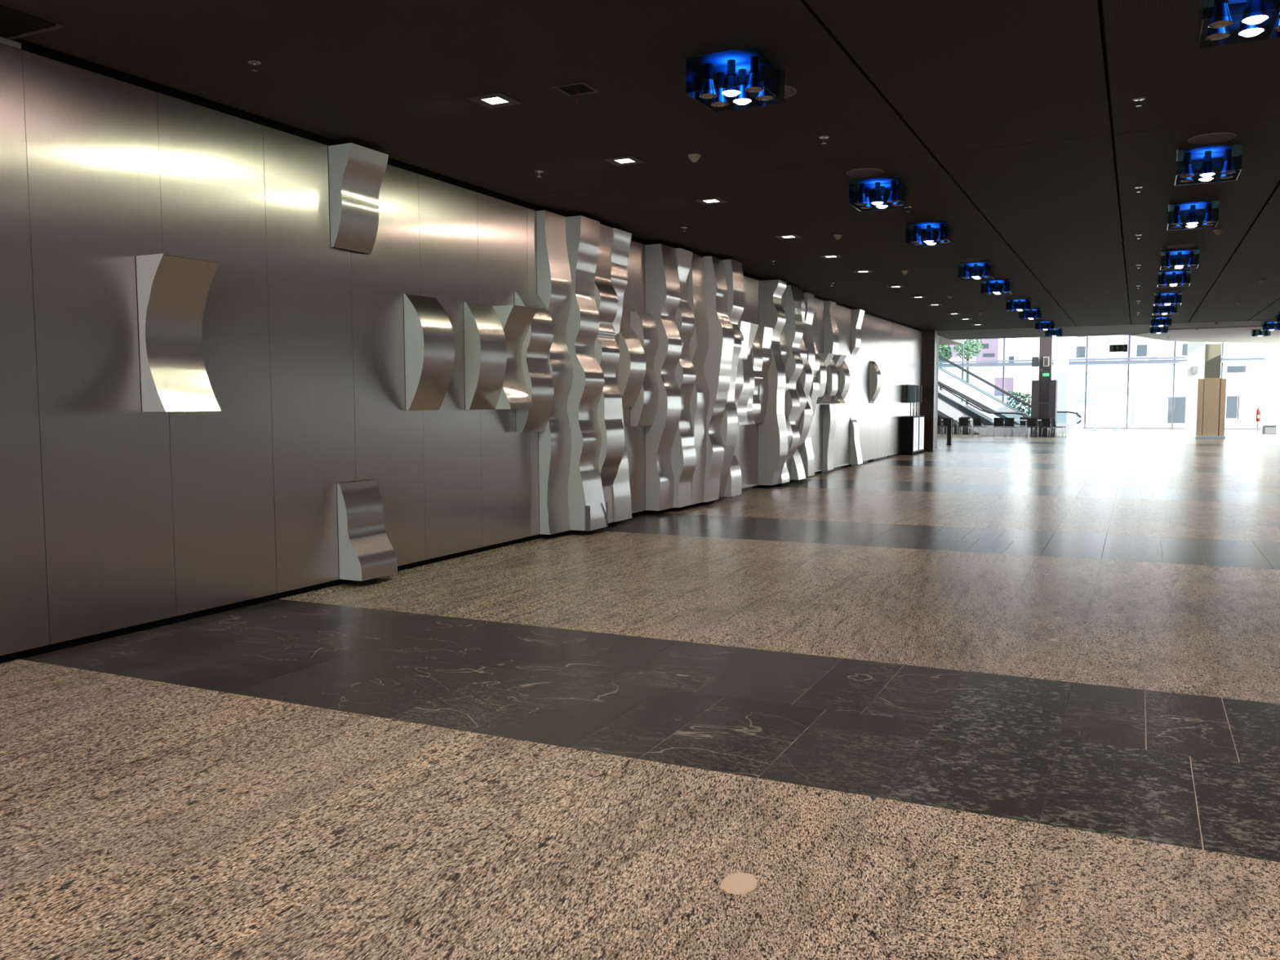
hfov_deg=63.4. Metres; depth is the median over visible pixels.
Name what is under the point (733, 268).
relief
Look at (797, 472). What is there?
relief
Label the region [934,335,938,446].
trim
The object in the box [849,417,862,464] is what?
relief
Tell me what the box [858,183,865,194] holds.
socket
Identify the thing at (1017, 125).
ceiling
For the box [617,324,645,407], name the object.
relief
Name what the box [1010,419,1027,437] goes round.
table
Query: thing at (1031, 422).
chair
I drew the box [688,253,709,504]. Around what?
relief
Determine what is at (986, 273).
light
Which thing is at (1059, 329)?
light
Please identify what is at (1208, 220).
light
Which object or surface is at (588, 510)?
relief
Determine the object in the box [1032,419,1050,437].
table
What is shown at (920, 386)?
poster
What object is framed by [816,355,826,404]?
relief
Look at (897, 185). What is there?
socket
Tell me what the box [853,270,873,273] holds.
recessed light
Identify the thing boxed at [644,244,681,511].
relief
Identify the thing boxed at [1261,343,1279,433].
pillar
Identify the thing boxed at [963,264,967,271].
socket
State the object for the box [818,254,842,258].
recessed light
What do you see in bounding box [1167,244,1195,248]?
ceiling speaker
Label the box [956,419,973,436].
table
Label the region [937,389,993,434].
wall
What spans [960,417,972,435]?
chair
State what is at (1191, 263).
light
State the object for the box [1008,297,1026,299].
ceiling speaker
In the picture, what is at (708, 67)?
socket
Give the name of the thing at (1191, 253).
socket
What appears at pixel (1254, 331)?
light
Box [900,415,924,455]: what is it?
base cabinet
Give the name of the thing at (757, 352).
relief
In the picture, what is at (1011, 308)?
light
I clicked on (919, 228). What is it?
socket
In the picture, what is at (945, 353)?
street tree
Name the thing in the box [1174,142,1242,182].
light
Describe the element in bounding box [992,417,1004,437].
chair
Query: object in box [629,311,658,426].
relief
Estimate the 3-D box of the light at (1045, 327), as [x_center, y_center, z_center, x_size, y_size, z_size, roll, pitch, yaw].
[11.586,-4.405,29.625,0.508,0.231,0.508,2,5,26]
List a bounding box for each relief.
[134,253,221,412]
[327,142,388,253]
[336,479,397,581]
[403,293,454,410]
[462,302,506,409]
[492,305,537,408]
[513,291,554,432]
[535,209,573,534]
[565,215,608,531]
[594,223,624,523]
[611,227,631,521]
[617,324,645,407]
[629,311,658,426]
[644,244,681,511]
[670,248,696,507]
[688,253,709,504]
[702,256,733,502]
[719,259,743,497]
[723,327,743,497]
[737,320,751,425]
[746,323,759,424]
[751,331,763,423]
[756,326,773,422]
[757,279,787,485]
[779,293,792,483]
[782,284,803,477]
[789,288,807,479]
[797,316,812,455]
[800,292,815,476]
[810,342,819,416]
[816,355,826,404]
[818,353,834,404]
[822,404,835,470]
[823,300,839,354]
[826,359,837,399]
[832,355,846,403]
[838,360,850,399]
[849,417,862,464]
[850,309,864,355]
[868,360,881,403]
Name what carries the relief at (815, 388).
attached to the wall at (114, 514)
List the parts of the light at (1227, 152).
glass, plate, glass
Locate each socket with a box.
[703,62,713,79]
[715,71,724,88]
[725,59,736,76]
[737,68,747,84]
[749,55,759,73]
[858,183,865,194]
[864,186,870,197]
[874,182,880,192]
[880,186,885,195]
[889,180,897,191]
[896,184,898,194]
[913,225,918,234]
[918,227,921,235]
[925,224,931,233]
[930,226,934,235]
[938,223,944,232]
[943,226,946,234]
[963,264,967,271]
[973,263,977,270]
[983,262,987,269]
[1161,272,1165,278]
[1164,252,1169,259]
[1171,271,1176,278]
[1173,205,1180,215]
[1177,252,1182,258]
[1183,152,1191,164]
[1189,204,1195,214]
[1189,251,1194,257]
[1203,150,1212,163]
[1204,203,1212,213]
[1213,0,1228,5]
[1223,148,1232,161]
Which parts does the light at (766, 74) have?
glass, glass, plate, glass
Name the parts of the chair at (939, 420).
backrest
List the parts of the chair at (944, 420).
backrest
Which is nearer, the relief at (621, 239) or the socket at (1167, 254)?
the relief at (621, 239)
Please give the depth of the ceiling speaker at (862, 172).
10.11 m
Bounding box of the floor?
[0,428,1279,959]
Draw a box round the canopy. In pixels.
[1076,387,1134,424]
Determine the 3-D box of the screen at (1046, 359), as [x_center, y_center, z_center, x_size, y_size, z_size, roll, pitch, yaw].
[17.791,-5.184,45.389,0.240,0.420,0.060,2,5,26]
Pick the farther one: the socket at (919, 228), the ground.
the ground
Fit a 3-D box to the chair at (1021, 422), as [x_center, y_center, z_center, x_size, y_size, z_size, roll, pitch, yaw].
[16.882,-2.339,45.480,0.449,0.841,0.519,1,5,20]
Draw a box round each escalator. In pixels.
[937,355,1083,432]
[937,382,1029,435]
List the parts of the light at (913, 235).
glass, plate, glass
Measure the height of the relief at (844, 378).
1.080 m
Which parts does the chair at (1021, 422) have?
backrest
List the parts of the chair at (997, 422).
backrest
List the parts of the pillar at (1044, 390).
door, door frame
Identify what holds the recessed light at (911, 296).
in the ceiling
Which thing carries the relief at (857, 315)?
attached to the wall at (114, 514)
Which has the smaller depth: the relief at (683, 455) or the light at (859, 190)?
the light at (859, 190)
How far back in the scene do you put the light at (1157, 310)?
24.26 m
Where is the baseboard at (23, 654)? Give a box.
[0,453,901,663]
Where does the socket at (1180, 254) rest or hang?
attached to the light at (1191, 263)
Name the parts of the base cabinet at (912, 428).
white strip panel, white strip panel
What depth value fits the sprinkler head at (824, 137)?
8.76 m
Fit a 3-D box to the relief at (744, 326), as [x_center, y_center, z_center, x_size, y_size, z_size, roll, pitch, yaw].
[1.587,-1.770,17.265,0.370,1.700,0.484,2,5,26]
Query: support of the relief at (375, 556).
attached to the wall at (114, 514)
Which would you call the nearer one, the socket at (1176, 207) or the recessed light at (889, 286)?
the socket at (1176, 207)
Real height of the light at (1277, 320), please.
0.231 m
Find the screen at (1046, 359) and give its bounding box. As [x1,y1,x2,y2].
[1043,356,1048,366]
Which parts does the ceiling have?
panel, panel, panel, panel, panel, panel, panel, panel, panel, panel, panel, panel, panel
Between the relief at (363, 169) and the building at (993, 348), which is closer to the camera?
the relief at (363, 169)
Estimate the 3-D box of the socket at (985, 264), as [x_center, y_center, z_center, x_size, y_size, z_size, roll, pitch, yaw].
[5.619,-3.467,16.838,0.068,0.102,0.066,2,5,26]
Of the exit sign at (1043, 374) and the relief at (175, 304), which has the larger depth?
the exit sign at (1043, 374)
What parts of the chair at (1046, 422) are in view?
backrest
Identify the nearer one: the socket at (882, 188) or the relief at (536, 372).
the socket at (882, 188)
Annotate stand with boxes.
[1253,404,1261,433]
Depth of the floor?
4.83 m
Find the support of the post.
on the floor
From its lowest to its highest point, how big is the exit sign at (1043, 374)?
0.140 m
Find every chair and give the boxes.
[937,417,941,436]
[942,417,954,437]
[958,417,971,437]
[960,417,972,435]
[972,417,986,436]
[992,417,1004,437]
[1003,417,1017,437]
[1018,417,1030,436]
[1026,417,1039,438]
[1040,417,1057,438]
[1051,417,1066,437]
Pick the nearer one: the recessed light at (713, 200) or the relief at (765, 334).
the recessed light at (713, 200)
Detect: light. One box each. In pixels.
[466,92,523,108]
[603,155,646,165]
[685,45,784,112]
[693,197,728,204]
[774,234,801,239]
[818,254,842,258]
[848,176,909,211]
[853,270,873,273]
[887,285,905,288]
[905,220,953,247]
[911,296,926,297]
[957,261,994,279]
[981,279,1012,295]
[1006,298,1032,311]
[1018,308,1042,319]
[1035,320,1055,330]
[1044,328,1063,337]
[1149,324,1168,333]
[1150,316,1172,327]
[1152,302,1177,315]
[1154,292,1182,306]
[1157,270,1191,287]
[1160,248,1199,268]
[1166,200,1219,229]
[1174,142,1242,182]
[1197,0,1279,45]
[1250,329,1270,336]
[1261,321,1279,330]
[1275,313,1279,323]
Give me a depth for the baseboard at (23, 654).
8.07 m
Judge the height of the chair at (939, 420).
0.841 m
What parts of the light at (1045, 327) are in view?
plate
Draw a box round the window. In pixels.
[938,335,1264,429]
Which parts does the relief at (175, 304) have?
plate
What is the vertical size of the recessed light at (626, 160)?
0.006 m
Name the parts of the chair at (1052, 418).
backrest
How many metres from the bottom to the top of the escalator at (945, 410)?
7.115 m
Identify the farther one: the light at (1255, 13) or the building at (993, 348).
the building at (993, 348)
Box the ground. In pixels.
[1066,422,1261,430]
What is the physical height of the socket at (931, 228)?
0.102 m
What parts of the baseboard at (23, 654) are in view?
kick plate, kick plate, kick plate, kick plate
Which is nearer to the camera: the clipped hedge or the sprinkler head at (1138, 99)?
the sprinkler head at (1138, 99)
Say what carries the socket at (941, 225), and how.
attached to the light at (913, 235)
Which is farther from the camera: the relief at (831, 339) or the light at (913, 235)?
the relief at (831, 339)
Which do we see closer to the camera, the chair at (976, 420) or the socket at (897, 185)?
the socket at (897, 185)
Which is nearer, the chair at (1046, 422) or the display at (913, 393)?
the display at (913, 393)
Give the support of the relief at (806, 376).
attached to the wall at (114, 514)
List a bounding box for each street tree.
[938,345,952,391]
[952,338,982,404]
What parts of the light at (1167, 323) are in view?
plate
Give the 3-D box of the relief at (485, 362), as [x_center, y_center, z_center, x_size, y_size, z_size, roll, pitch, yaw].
[-1.609,-1.284,10.806,0.205,1.095,0.484,2,5,26]
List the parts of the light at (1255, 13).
glass, plate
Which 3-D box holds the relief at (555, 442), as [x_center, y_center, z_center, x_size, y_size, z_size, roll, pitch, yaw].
[-0.986,-1.230,12.117,0.200,3.705,0.484,2,5,26]
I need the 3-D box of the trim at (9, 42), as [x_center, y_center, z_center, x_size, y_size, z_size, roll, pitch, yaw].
[-8.204,-1.957,-2.732,0.045,0.036,20.270,2,5,26]
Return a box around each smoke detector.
[688,153,700,162]
[833,234,842,239]
[901,270,907,274]
[1213,229,1222,235]
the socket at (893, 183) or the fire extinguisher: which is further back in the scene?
the fire extinguisher
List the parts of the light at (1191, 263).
plate, glass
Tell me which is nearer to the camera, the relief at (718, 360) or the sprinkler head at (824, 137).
the sprinkler head at (824, 137)
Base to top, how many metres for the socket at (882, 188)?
0.102 m
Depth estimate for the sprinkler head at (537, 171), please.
10.02 m
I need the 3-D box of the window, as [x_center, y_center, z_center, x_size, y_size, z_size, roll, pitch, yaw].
[23.930,-7.353,57.246,25.440,9.000,0.350,2,5,26]
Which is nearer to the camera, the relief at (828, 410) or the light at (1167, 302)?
the light at (1167, 302)
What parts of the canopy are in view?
post, post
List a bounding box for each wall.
[0,35,923,655]
[920,329,937,450]
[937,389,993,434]
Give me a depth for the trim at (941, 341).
39.73 m
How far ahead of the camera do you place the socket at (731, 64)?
6.73 m
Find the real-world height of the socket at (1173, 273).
0.102 m
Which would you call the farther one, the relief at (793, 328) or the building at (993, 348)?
the building at (993, 348)
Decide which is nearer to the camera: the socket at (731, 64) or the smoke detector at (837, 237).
the socket at (731, 64)
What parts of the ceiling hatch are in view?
hatch frame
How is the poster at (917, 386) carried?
attached to the display at (913, 393)
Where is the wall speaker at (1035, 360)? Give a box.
[1031,356,1039,366]
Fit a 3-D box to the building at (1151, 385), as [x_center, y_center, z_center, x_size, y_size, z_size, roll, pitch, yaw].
[42.052,-10.427,71.236,30.200,13.130,6.100,2,5,26]
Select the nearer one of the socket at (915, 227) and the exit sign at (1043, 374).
the socket at (915, 227)
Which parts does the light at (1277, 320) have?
glass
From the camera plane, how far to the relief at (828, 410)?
22.86 m
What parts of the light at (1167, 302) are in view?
plate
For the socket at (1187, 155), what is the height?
0.102 m
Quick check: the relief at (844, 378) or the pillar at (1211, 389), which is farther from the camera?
the pillar at (1211, 389)
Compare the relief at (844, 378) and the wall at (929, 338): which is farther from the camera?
the wall at (929, 338)
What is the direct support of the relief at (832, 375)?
attached to the wall at (114, 514)
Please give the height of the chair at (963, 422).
0.841 m
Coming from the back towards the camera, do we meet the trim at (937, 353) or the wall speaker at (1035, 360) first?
the wall speaker at (1035, 360)
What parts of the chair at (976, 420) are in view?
backrest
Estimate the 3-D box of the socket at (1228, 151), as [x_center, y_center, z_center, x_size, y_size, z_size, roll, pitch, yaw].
[5.228,-2.885,9.208,0.068,0.102,0.066,2,5,26]
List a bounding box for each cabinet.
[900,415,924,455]
[1262,403,1279,433]
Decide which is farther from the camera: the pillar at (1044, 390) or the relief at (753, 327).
the pillar at (1044, 390)
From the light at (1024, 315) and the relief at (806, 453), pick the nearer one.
the relief at (806, 453)
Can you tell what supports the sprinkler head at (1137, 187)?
attached to the ceiling
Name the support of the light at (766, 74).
attached to the ceiling
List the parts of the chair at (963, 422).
backrest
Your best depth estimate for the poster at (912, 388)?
30.43 m
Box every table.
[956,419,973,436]
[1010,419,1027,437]
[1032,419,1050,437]
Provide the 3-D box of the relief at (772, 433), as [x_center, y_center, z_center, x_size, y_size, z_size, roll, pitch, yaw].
[2.442,-1.767,18.997,0.418,3.705,0.484,2,5,26]
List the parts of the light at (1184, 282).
plate, glass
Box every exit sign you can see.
[1042,373,1048,376]
[1109,332,1127,351]
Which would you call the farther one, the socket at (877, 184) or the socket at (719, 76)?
the socket at (877, 184)
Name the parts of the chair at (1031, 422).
backrest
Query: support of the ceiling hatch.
attached to the ceiling
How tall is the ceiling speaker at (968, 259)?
0.007 m
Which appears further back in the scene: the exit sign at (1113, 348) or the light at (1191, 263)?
the exit sign at (1113, 348)
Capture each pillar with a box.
[1030,337,1057,436]
[1053,336,1069,423]
[1184,342,1205,431]
[1195,343,1226,439]
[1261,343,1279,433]
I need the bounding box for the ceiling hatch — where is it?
[551,81,599,106]
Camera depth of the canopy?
69.57 m
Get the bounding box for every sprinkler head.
[248,60,261,71]
[534,170,542,177]
[818,135,828,143]
[1133,97,1145,106]
[1134,186,1142,192]
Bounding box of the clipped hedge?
[1006,390,1031,417]
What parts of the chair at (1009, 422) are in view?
backrest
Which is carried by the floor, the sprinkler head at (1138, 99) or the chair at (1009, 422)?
the chair at (1009, 422)
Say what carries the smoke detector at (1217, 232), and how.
attached to the ceiling
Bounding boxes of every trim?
[0,36,21,48]
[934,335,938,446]
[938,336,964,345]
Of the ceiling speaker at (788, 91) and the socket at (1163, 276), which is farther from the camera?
the socket at (1163, 276)
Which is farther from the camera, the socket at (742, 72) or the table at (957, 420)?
the table at (957, 420)
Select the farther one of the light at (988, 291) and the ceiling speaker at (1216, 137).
the light at (988, 291)
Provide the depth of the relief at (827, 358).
22.39 m
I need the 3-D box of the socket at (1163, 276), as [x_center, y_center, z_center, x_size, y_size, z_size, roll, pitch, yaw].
[9.184,-3.582,18.175,0.068,0.102,0.066,2,5,26]
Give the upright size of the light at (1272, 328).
0.231 m
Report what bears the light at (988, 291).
attached to the ceiling
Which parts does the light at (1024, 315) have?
glass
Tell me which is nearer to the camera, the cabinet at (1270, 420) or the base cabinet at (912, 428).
the base cabinet at (912, 428)
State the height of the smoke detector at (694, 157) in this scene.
0.061 m
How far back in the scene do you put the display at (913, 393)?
30.57 m
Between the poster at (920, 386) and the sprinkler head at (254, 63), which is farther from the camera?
the poster at (920, 386)
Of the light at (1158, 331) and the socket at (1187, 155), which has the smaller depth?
the socket at (1187, 155)
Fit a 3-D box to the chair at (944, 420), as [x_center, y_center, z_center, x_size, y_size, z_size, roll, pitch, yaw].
[13.340,-2.277,44.853,0.449,0.841,0.519,2,5,22]
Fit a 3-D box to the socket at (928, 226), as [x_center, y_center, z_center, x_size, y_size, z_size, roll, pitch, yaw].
[3.655,-3.177,13.122,0.068,0.102,0.066,2,5,26]
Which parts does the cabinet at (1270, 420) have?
door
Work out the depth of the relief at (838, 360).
23.27 m
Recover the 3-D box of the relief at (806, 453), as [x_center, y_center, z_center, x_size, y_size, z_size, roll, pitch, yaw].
[3.402,-1.938,21.199,0.241,3.705,0.484,2,5,26]
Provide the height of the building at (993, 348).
13.050 m
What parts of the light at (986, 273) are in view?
glass, plate, glass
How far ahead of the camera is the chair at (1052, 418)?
44.02 m
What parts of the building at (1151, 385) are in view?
pane, pane, pane, cornice, pane, pane, pane, pane, pane, pane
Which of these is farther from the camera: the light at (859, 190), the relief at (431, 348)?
the light at (859, 190)
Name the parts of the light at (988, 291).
glass, plate, glass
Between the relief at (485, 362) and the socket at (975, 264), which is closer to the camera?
the relief at (485, 362)
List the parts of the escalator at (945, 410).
handrail, panel, handrail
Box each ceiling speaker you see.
[748,84,796,99]
[845,168,884,177]
[959,257,982,261]
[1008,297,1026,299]
[1159,290,1177,293]
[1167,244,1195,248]
[1187,132,1235,143]
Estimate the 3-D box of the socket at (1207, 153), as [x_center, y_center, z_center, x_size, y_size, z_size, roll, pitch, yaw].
[5.084,-2.890,9.277,0.068,0.102,0.066,2,5,26]
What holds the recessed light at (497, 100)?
in the ceiling
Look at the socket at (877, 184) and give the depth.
10.53 m
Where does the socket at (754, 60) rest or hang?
attached to the light at (766, 74)
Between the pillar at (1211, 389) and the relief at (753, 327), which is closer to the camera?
the relief at (753, 327)
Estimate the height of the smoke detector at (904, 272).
0.061 m
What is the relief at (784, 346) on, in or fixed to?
attached to the wall at (114, 514)
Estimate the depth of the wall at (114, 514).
7.89 m
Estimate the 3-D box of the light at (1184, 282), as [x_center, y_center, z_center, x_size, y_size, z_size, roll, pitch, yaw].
[9.367,-3.528,18.191,0.508,0.231,0.508,2,5,26]
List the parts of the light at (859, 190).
glass, plate, glass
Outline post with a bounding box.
[946,418,951,444]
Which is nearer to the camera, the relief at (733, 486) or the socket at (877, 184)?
the socket at (877, 184)
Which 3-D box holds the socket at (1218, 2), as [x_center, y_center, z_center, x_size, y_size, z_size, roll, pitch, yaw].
[3.116,-2.599,5.552,0.068,0.102,0.066,2,5,26]
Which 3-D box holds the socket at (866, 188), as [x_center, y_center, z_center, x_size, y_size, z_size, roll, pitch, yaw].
[2.366,-2.996,10.809,0.068,0.102,0.066,2,5,26]
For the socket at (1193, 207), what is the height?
0.102 m
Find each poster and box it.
[909,385,915,402]
[915,385,919,402]
[919,385,922,402]
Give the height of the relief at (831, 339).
1.145 m
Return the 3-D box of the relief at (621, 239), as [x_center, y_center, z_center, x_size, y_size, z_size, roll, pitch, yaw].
[-0.327,-1.331,13.399,0.276,3.705,0.484,2,5,26]
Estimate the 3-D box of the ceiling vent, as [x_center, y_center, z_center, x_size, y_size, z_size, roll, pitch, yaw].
[-3.948,-2.621,5.503,0.480,0.015,1.550,2,5,26]
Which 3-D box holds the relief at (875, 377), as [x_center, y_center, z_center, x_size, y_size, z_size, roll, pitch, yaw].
[6.094,-2.529,26.822,0.212,1.090,0.484,2,5,26]
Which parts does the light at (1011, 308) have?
glass, plate, glass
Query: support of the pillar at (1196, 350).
on the floor
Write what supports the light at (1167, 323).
attached to the ceiling
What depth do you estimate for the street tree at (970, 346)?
72.45 m
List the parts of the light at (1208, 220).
glass, plate, glass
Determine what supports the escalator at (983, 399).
on the floor
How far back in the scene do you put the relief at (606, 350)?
12.88 m
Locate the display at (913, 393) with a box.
[906,384,922,416]
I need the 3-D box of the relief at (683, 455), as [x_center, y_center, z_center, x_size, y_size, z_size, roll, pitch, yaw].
[0.551,-1.464,15.109,0.379,3.705,0.484,2,5,26]
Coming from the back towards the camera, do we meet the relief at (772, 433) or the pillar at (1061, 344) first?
the pillar at (1061, 344)
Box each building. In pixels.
[937,337,1014,421]
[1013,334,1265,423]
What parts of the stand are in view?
post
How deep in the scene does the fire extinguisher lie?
48.16 m
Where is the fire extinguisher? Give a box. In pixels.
[1255,406,1260,421]
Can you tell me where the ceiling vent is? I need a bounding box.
[0,4,62,39]
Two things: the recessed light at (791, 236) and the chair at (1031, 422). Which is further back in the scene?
the chair at (1031, 422)
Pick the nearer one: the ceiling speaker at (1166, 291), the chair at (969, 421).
the ceiling speaker at (1166, 291)
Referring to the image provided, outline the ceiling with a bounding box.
[0,0,1279,343]
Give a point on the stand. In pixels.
(1258, 405)
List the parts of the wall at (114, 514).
wall panel, wall panel, wall panel, wall panel, wall panel, wall panel, wall panel, wall panel, wall panel, wall panel, wall panel, wall panel, wall panel, wall panel, wall panel, wall panel, wall panel, wall panel, wall panel, wall panel, wall panel, wall panel, wall panel, wall panel, wall panel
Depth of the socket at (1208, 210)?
11.76 m
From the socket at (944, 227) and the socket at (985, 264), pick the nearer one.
the socket at (944, 227)
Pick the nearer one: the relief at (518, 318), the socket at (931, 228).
the relief at (518, 318)
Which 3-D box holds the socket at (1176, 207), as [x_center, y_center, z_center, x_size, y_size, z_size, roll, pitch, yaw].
[6.176,-3.095,11.917,0.068,0.102,0.066,2,5,26]
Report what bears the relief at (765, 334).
attached to the wall at (114, 514)

